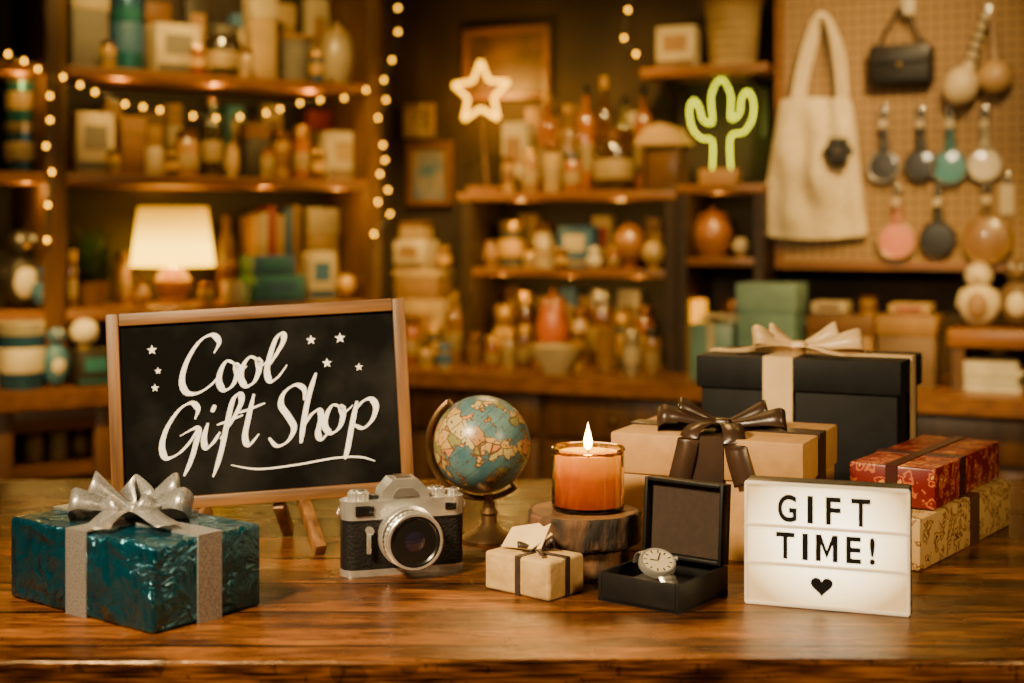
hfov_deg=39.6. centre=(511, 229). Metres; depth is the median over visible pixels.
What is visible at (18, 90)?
round tin
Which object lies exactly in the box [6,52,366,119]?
string lights
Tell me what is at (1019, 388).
magazine
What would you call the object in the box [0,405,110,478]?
base cabinet
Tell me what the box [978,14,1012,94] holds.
ornament
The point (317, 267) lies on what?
printed box
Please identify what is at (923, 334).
carton
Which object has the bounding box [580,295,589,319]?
printed box
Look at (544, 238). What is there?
storage jar
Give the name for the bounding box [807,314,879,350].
carton
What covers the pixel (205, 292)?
storage jar
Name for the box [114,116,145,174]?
carton
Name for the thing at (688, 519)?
box
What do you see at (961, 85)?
striped rattle
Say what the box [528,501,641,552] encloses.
wood slice
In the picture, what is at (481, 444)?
desk globe
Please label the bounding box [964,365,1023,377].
magazine
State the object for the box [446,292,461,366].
glass bottle
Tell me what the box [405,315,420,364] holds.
storage jar
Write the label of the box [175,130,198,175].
storage jar
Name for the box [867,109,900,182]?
charm
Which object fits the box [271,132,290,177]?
round tin
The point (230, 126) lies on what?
bottle
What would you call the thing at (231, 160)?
lidded pot
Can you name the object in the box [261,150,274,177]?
storage jar
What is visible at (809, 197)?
tote bag
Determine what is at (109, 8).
printed box
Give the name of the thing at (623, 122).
glass bottle
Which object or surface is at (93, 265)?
potted plant
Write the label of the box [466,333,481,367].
storage jar
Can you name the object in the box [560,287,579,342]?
printed box
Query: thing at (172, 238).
table lamp
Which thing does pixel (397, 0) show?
string
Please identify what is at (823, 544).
sign
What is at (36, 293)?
bird ornament
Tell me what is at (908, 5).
price tag
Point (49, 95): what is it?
string lights
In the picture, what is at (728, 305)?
storage jar
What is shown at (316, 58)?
round tin
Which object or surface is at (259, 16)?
carton
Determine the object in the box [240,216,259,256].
book
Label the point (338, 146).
printed box
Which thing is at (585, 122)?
glass bottle
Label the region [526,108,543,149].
printed box
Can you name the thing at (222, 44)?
storage jar
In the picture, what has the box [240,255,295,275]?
printed box
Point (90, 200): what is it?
bookcase
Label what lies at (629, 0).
string
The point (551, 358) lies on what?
bowl
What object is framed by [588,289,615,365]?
storage jar
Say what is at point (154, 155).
mug
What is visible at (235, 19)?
printed box
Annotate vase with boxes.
[130,280,149,306]
[215,216,236,300]
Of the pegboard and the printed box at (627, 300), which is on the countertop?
the printed box at (627, 300)
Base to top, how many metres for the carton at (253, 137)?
0.174 m
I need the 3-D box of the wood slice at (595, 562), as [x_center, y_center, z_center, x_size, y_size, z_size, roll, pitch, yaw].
[0.082,0.371,1.621,0.108,0.034,0.108,0,0,33]
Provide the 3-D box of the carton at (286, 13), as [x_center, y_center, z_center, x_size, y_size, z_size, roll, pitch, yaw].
[-0.733,-0.589,4.571,0.064,0.268,0.050,0,0,-35]
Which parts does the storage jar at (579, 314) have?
lid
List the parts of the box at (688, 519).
lid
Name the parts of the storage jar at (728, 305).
lid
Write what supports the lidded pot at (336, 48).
on the bookcase at (90, 200)
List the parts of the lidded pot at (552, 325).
pot, lid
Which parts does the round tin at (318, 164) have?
lid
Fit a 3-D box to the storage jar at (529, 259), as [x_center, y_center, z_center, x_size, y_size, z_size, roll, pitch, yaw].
[0.055,0.084,4.375,0.040,0.070,0.040,0,0,25]
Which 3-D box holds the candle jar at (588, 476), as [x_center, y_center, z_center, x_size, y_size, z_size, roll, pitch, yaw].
[0.086,0.269,1.620,0.085,0.099,0.085,0,0,0]
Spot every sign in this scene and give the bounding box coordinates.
[105,298,413,554]
[744,475,911,616]
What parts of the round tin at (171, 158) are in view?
lid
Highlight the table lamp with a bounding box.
[131,206,214,304]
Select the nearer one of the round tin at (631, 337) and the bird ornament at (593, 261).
the round tin at (631, 337)
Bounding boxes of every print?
[410,110,426,131]
[413,148,444,199]
[469,31,542,94]
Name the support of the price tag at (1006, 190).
hanging from the pegboard
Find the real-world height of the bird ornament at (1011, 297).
0.178 m
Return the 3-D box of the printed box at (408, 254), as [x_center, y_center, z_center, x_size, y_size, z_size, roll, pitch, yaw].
[-0.311,0.080,4.606,0.110,0.096,0.102,0,0,25]
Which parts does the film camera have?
rewind knob, timer lever, plate, plate, name plate, glass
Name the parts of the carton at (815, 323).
lid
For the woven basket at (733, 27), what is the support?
on the wall shelf at (760, 74)
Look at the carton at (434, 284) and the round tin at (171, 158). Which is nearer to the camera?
the round tin at (171, 158)
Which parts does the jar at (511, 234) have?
lid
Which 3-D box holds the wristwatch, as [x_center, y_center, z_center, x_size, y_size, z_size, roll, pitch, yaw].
[0.154,0.356,1.509,0.044,0.035,0.065,0,0,-12]
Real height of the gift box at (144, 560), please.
0.134 m
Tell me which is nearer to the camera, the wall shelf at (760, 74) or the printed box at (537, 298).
the wall shelf at (760, 74)
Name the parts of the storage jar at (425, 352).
lid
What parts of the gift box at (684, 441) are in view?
lid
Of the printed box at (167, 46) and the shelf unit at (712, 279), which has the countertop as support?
the shelf unit at (712, 279)
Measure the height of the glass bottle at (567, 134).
0.281 m
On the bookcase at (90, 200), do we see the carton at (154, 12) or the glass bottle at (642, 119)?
the carton at (154, 12)
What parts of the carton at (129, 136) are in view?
lid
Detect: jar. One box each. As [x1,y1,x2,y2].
[24,432,43,462]
[48,430,67,460]
[66,250,77,308]
[72,428,91,457]
[100,40,115,67]
[106,150,119,173]
[114,252,129,304]
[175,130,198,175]
[198,284,213,304]
[203,24,240,75]
[239,48,252,76]
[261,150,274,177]
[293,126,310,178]
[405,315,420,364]
[418,341,433,368]
[485,335,498,369]
[498,221,525,267]
[500,331,515,368]
[515,291,534,360]
[516,325,531,368]
[521,150,538,191]
[523,246,536,268]
[534,223,555,267]
[543,142,560,191]
[550,424,624,515]
[563,152,580,191]
[571,307,588,365]
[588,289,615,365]
[592,128,633,190]
[606,246,619,269]
[635,305,654,367]
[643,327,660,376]
[721,299,737,322]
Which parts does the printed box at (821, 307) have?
printed panel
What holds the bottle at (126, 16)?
on the bookcase at (90, 200)
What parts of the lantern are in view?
post, glass, post, post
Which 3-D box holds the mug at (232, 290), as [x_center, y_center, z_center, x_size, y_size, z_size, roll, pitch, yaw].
[-0.834,0.186,4.274,0.065,0.069,0.082,0,0,23]
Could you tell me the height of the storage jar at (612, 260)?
0.071 m
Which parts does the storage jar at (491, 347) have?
lid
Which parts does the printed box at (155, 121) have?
printed panel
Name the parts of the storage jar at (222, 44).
lid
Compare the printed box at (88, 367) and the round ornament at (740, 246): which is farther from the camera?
the round ornament at (740, 246)
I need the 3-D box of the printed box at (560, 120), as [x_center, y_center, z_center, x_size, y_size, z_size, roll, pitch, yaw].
[0.148,-0.241,4.585,0.058,0.251,0.042,0,0,25]
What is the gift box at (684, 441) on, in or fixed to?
on the wooden table
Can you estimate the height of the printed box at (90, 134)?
0.180 m
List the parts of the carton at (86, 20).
lid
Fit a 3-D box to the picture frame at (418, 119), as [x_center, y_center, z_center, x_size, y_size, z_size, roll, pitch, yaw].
[-0.316,-0.371,4.837,0.116,0.116,0.020,0,0,25]
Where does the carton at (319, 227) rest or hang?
on the bookcase at (90, 200)
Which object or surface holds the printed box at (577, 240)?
on the shelf unit at (483, 288)
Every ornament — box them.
[0,230,36,308]
[30,266,42,307]
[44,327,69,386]
[69,319,97,349]
[336,274,355,299]
[586,246,601,268]
[613,223,646,268]
[642,240,663,269]
[732,238,749,257]
[956,263,999,325]
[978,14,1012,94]
[999,260,1023,326]
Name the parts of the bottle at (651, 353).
lid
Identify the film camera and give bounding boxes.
[337,473,465,577]
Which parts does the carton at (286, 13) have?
lid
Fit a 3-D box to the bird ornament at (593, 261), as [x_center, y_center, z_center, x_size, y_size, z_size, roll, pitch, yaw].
[0.248,0.084,4.296,0.041,0.069,0.041,0,0,-18]
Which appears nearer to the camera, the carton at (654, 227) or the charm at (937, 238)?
the charm at (937, 238)
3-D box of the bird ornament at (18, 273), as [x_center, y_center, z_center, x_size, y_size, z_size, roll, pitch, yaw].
[-1.367,0.109,3.968,0.115,0.221,0.118,0,0,14]
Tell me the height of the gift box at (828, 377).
0.255 m
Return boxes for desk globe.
[425,395,529,546]
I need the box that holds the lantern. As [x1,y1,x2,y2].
[634,123,693,190]
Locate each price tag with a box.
[903,0,914,14]
[1000,179,1013,214]
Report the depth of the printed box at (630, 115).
4.46 m
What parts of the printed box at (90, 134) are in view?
printed panel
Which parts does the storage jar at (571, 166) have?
lid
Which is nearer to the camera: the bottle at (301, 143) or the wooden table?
the wooden table
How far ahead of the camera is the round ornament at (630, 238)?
4.31 m
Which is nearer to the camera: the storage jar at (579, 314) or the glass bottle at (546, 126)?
the storage jar at (579, 314)
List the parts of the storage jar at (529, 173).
lid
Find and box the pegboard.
[775,0,1023,270]
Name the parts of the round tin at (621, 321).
lid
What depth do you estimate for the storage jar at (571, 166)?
4.33 m
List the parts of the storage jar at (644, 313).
lid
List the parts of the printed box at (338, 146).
printed panel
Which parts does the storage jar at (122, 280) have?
lid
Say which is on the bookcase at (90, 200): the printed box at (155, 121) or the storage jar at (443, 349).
the printed box at (155, 121)
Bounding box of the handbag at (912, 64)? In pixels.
[868,8,933,87]
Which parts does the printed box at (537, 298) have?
printed panel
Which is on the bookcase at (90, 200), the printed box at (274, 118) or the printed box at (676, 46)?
the printed box at (274, 118)
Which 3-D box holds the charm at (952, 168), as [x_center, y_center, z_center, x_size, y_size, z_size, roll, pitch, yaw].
[1.200,-0.228,3.898,0.099,0.208,0.034,0,0,25]
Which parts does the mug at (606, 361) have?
handle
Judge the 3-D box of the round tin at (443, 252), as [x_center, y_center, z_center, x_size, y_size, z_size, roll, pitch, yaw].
[-0.219,0.090,4.586,0.048,0.076,0.048,0,0,25]
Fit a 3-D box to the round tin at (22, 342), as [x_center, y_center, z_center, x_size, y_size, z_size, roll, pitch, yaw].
[-1.296,0.329,3.762,0.122,0.178,0.122,0,0,-35]
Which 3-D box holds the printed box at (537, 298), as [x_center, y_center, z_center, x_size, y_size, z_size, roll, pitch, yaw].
[0.087,0.315,4.593,0.058,0.206,0.042,0,0,25]
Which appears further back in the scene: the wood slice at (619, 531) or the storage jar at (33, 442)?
the storage jar at (33, 442)
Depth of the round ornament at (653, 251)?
4.21 m
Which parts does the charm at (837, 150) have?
cord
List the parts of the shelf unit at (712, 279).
shelf, panel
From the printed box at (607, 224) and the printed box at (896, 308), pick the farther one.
the printed box at (607, 224)
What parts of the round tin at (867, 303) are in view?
lid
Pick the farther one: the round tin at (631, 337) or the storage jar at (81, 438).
the round tin at (631, 337)
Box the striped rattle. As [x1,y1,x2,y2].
[943,13,989,105]
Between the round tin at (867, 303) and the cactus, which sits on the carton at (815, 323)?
the round tin at (867, 303)
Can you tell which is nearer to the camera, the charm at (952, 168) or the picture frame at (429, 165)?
the charm at (952, 168)
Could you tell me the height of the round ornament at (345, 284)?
0.082 m
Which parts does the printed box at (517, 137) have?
printed panel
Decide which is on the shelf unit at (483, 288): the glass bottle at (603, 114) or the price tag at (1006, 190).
the glass bottle at (603, 114)
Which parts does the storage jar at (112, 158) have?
lid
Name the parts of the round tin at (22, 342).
lid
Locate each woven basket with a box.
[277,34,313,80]
[702,0,763,64]
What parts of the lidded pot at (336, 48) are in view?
lid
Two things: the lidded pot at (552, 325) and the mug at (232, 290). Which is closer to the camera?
the mug at (232, 290)
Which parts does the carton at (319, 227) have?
lid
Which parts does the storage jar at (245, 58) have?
lid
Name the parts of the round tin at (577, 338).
lid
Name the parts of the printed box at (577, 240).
printed panel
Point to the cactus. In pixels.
(730, 175)
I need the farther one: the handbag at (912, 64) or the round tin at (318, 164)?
the round tin at (318, 164)
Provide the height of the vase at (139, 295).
0.077 m
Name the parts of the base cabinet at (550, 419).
door frame, drawer, door, door frame, drawer, knob, drawer, door frame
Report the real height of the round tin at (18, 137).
0.143 m
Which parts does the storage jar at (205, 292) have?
lid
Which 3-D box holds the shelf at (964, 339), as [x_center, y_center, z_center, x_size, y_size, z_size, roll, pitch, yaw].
[1.348,0.338,3.756,0.344,0.160,0.300,0,0,25]
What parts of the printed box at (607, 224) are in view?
printed panel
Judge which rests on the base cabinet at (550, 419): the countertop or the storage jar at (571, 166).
the countertop
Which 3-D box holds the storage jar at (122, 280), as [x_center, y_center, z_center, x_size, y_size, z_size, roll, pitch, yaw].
[-1.161,0.143,4.234,0.048,0.156,0.048,0,0,-35]
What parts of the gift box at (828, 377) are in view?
lid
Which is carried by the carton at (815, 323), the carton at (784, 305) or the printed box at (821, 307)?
the printed box at (821, 307)
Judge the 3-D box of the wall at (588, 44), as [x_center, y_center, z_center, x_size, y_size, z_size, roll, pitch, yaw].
[1.097,-0.182,4.248,3.300,2.700,0.100,0,0,25]
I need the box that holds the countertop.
[0,360,1023,417]
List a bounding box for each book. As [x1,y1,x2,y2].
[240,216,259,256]
[248,212,267,255]
[256,206,275,254]
[276,208,291,255]
[276,214,283,254]
[280,205,299,274]
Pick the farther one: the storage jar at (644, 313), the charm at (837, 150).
the storage jar at (644, 313)
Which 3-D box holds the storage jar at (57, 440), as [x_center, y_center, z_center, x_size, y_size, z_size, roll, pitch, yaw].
[-1.234,0.566,3.866,0.052,0.115,0.052,0,0,-35]
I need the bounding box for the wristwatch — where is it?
[633,548,678,583]
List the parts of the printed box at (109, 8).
printed panel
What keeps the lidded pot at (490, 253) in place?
on the shelf unit at (483, 288)
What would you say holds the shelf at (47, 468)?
attached to the base cabinet at (13, 425)
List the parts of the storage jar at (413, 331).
lid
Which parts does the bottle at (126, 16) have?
lid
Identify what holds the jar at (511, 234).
on the shelf unit at (483, 288)
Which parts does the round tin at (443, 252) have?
lid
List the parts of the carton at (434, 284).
lid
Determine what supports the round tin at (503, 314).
on the countertop
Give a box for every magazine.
[964,357,1018,369]
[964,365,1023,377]
[964,375,1022,384]
[964,381,1023,392]
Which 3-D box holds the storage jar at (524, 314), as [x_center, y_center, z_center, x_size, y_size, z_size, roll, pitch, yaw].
[0.042,0.307,4.541,0.065,0.221,0.065,0,0,25]
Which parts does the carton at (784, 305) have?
lid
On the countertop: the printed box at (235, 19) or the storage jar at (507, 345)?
the storage jar at (507, 345)
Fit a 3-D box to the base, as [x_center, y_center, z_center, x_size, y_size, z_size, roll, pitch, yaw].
[0.160,0.373,1.504,0.097,0.030,0.105,0,0,37]
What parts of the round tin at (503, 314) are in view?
lid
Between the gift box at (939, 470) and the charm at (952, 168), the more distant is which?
the charm at (952, 168)
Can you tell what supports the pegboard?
attached to the wall at (588, 44)
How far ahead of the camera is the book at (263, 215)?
4.46 m
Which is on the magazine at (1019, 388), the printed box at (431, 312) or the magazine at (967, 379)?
the magazine at (967, 379)
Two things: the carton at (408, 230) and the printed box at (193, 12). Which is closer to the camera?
the printed box at (193, 12)
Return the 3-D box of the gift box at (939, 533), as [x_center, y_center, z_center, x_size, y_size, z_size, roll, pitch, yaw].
[0.517,0.357,1.772,0.108,0.062,0.320,0,0,37]
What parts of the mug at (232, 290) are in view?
handle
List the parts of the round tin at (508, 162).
lid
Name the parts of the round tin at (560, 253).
lid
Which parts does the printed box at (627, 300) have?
printed panel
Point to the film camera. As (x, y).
(406, 526)
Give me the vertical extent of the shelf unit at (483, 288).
0.534 m
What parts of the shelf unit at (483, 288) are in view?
shelf, panel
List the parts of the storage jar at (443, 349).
lid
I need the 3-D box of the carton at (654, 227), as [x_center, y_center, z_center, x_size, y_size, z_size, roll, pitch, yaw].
[0.447,0.041,4.413,0.050,0.156,0.050,0,0,25]
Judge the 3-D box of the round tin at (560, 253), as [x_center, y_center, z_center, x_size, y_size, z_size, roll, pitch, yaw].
[0.149,0.087,4.331,0.040,0.064,0.040,0,0,25]
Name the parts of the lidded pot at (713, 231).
lid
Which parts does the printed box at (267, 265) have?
printed panel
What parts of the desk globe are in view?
meridian arm, stem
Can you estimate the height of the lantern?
0.202 m
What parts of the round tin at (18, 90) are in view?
lid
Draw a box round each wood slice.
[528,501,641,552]
[581,548,629,581]
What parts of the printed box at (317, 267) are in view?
printed panel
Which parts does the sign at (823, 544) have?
rail, rail, rail, rail, lit panel, lit panel, lit panel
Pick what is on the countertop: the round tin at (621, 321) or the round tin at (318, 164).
the round tin at (621, 321)
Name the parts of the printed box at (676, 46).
printed panel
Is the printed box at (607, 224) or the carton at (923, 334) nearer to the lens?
the carton at (923, 334)
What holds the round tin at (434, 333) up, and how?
on the countertop
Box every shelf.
[13,442,92,478]
[640,62,774,136]
[947,323,1023,390]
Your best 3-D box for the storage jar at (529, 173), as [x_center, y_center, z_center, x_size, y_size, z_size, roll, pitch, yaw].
[0.056,-0.181,4.408,0.053,0.131,0.053,0,0,25]
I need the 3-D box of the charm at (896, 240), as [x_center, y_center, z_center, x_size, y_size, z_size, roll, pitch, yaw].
[1.071,-0.018,3.958,0.106,0.203,0.034,0,0,25]
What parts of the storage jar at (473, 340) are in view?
lid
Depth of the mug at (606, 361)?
4.11 m
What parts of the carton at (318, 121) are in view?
lid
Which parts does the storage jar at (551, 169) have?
lid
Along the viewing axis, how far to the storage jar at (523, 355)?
4.27 m
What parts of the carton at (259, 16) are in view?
lid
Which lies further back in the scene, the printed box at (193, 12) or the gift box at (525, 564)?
the printed box at (193, 12)
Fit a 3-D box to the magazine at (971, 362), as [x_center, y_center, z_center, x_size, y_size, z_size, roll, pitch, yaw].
[1.250,0.349,3.735,0.152,0.018,0.130,0,0,20]
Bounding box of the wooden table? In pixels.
[0,479,1023,682]
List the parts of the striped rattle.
handle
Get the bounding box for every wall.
[381,0,389,298]
[390,0,1023,374]
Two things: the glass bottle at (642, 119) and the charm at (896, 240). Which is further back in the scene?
the glass bottle at (642, 119)
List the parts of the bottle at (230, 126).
printed panel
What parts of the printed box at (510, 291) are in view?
printed panel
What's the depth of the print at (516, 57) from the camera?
4.70 m
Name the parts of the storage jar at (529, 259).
lid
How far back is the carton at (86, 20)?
4.05 m
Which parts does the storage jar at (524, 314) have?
lid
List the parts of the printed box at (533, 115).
printed panel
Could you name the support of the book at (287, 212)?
on the bookcase at (90, 200)
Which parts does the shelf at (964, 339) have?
panel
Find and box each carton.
[66,0,108,66]
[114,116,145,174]
[144,1,170,25]
[162,104,181,152]
[238,122,269,176]
[243,0,276,77]
[276,3,295,78]
[300,208,338,298]
[304,110,331,178]
[393,269,453,299]
[399,222,432,239]
[571,104,582,131]
[646,218,663,268]
[736,282,806,345]
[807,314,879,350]
[876,313,943,389]
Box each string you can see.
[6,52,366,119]
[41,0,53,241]
[373,0,398,235]
[623,0,636,55]
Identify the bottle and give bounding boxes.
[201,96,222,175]
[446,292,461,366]
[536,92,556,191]
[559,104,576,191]
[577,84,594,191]
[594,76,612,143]
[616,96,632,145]
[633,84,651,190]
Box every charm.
[823,24,852,164]
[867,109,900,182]
[877,187,916,259]
[904,109,936,180]
[919,187,956,256]
[931,109,967,184]
[961,185,1012,264]
[967,109,1002,181]
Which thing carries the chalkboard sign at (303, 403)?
on the wooden table
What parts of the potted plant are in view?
pot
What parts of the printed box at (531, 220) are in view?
printed panel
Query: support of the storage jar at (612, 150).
on the shelf unit at (483, 288)
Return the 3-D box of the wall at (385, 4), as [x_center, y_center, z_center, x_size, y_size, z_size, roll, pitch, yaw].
[-1.432,-0.182,4.253,2.400,2.700,0.100,0,0,-35]
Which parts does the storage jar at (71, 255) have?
lid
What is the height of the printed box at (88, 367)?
0.097 m
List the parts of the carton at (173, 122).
lid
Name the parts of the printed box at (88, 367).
printed panel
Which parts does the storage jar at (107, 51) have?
lid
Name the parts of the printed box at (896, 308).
printed panel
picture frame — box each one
[403,103,434,138]
[406,141,452,205]
[462,24,550,101]
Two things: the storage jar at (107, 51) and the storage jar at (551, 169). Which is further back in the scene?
the storage jar at (551, 169)
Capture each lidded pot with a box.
[224,141,239,176]
[320,23,351,82]
[483,238,498,267]
[536,288,569,343]
[695,207,732,256]
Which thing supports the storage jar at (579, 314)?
on the countertop
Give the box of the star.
[452,60,509,192]
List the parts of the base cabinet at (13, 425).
post, panel, rail, post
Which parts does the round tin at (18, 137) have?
lid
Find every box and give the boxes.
[11,471,258,633]
[67,347,107,386]
[68,111,113,173]
[100,100,121,133]
[108,8,109,39]
[139,112,164,174]
[144,22,199,72]
[181,0,208,45]
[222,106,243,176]
[228,13,243,47]
[239,275,304,303]
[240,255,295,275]
[258,104,281,149]
[302,252,334,300]
[303,0,328,80]
[314,131,352,178]
[394,240,437,269]
[404,299,459,342]
[486,523,582,600]
[502,122,533,191]
[505,286,522,339]
[518,214,541,245]
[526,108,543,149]
[533,295,544,359]
[551,116,564,141]
[559,226,598,268]
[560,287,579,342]
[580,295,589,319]
[592,216,615,267]
[598,475,730,614]
[611,397,836,561]
[617,289,642,328]
[627,112,636,190]
[656,25,703,67]
[690,313,737,379]
[697,322,921,480]
[812,300,851,315]
[850,435,998,509]
[889,302,934,315]
[912,478,1009,570]
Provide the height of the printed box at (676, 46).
0.132 m
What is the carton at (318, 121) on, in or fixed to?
on the bookcase at (90, 200)
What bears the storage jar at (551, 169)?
on the shelf unit at (483, 288)
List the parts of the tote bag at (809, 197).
handle, handle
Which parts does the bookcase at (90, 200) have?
shelf, shelf, shelf, shelf, shelf, shelf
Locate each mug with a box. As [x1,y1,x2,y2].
[146,147,164,174]
[222,280,249,303]
[596,329,622,374]
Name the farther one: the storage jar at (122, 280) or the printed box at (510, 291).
the printed box at (510, 291)
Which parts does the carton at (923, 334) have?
lid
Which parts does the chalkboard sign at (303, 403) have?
frame, leg, frame rail, leg, frame rail, leg, frame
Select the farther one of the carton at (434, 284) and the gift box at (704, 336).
the carton at (434, 284)
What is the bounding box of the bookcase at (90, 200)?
[0,0,380,382]
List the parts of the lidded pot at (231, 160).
lid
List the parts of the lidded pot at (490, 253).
lid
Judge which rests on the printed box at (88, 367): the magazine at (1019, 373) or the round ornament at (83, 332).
the round ornament at (83, 332)
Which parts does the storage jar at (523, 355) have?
lid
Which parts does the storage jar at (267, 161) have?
lid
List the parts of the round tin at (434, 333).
lid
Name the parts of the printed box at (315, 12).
printed panel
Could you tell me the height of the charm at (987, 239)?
0.217 m
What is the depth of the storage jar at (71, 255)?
3.99 m
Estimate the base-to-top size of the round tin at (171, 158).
0.069 m
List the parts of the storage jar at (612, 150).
lid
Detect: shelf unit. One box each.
[457,190,677,372]
[677,184,785,373]
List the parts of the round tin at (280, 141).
lid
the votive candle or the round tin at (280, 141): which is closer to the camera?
the votive candle
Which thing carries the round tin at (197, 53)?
on the bookcase at (90, 200)
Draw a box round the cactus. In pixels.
[688,78,754,183]
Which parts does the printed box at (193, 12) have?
printed panel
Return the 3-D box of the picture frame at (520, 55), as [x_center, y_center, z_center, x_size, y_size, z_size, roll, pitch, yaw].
[-0.020,-0.550,4.699,0.317,0.241,0.020,0,0,25]
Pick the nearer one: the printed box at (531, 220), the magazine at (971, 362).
the magazine at (971, 362)
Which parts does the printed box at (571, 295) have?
printed panel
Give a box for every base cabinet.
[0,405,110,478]
[409,386,1023,478]
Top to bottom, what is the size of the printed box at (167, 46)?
0.153 m
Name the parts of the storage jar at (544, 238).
lid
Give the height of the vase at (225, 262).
0.264 m
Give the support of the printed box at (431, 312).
on the countertop
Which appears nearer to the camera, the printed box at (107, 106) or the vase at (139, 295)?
the vase at (139, 295)
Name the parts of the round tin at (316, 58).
lid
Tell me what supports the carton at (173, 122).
on the bookcase at (90, 200)
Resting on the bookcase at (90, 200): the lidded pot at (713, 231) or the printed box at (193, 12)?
the printed box at (193, 12)
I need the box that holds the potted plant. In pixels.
[66,224,121,306]
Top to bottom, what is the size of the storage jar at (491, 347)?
0.101 m
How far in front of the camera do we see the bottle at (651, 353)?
4.06 m
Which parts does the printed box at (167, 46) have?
printed panel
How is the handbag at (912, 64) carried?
hanging from the pegboard
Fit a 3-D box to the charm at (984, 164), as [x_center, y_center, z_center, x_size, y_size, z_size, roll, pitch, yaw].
[1.283,-0.229,3.859,0.092,0.198,0.034,0,0,25]
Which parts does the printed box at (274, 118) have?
printed panel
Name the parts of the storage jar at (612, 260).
lid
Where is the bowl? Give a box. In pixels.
[528,343,581,373]
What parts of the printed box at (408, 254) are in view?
printed panel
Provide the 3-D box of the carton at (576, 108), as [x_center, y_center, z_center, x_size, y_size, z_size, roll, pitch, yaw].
[0.208,-0.259,4.557,0.051,0.287,0.040,0,0,25]
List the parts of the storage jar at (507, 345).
lid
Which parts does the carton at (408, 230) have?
lid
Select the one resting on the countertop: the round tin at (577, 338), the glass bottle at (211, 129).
the round tin at (577, 338)
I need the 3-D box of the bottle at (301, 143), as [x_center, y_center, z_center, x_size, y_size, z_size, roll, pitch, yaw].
[-0.662,-0.242,4.486,0.058,0.169,0.058,0,0,-35]
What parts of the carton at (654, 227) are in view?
lid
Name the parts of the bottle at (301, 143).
lid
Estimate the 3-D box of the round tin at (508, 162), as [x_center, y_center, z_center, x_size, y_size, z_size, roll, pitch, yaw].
[-0.009,-0.173,4.438,0.041,0.115,0.041,0,0,25]
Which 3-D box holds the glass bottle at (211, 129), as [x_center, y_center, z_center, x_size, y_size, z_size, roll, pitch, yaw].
[-0.910,-0.280,4.313,0.068,0.247,0.068,0,0,-35]
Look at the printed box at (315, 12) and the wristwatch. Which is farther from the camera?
the printed box at (315, 12)
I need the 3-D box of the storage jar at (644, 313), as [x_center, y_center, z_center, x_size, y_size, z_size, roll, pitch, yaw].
[0.407,0.325,4.349,0.062,0.187,0.062,0,0,25]
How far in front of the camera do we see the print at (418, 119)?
4.84 m
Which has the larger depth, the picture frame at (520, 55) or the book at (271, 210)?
the picture frame at (520, 55)
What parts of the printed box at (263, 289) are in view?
printed panel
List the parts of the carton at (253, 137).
lid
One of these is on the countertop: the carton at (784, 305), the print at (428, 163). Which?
the carton at (784, 305)
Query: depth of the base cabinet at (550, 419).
4.07 m
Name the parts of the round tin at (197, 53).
lid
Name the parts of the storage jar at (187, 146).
lid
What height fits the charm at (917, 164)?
0.199 m
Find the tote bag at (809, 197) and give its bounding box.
[767,11,867,238]
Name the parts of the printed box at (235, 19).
printed panel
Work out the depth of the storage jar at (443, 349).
4.24 m
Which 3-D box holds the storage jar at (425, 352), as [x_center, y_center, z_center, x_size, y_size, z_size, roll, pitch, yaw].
[-0.259,0.377,4.284,0.046,0.082,0.046,0,0,25]
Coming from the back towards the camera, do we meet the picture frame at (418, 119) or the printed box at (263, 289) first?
the picture frame at (418, 119)
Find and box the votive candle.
[690,299,706,323]
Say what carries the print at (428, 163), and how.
attached to the picture frame at (429, 165)
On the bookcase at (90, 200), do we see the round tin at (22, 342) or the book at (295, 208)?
the book at (295, 208)
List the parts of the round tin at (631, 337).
lid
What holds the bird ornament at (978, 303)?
on the shelf at (964, 339)
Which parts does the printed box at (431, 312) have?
printed panel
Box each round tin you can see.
[0,319,45,390]
[3,122,33,171]
[4,77,32,121]
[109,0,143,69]
[165,152,178,174]
[190,46,205,73]
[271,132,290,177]
[310,52,323,81]
[312,150,325,178]
[425,325,442,365]
[436,246,451,269]
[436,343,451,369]
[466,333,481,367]
[494,305,513,362]
[502,156,514,192]
[555,248,566,268]
[570,331,585,371]
[613,313,630,369]
[623,329,640,374]
[859,295,876,315]
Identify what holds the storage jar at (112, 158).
on the bookcase at (90, 200)
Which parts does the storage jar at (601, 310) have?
lid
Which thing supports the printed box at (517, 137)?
on the shelf unit at (483, 288)

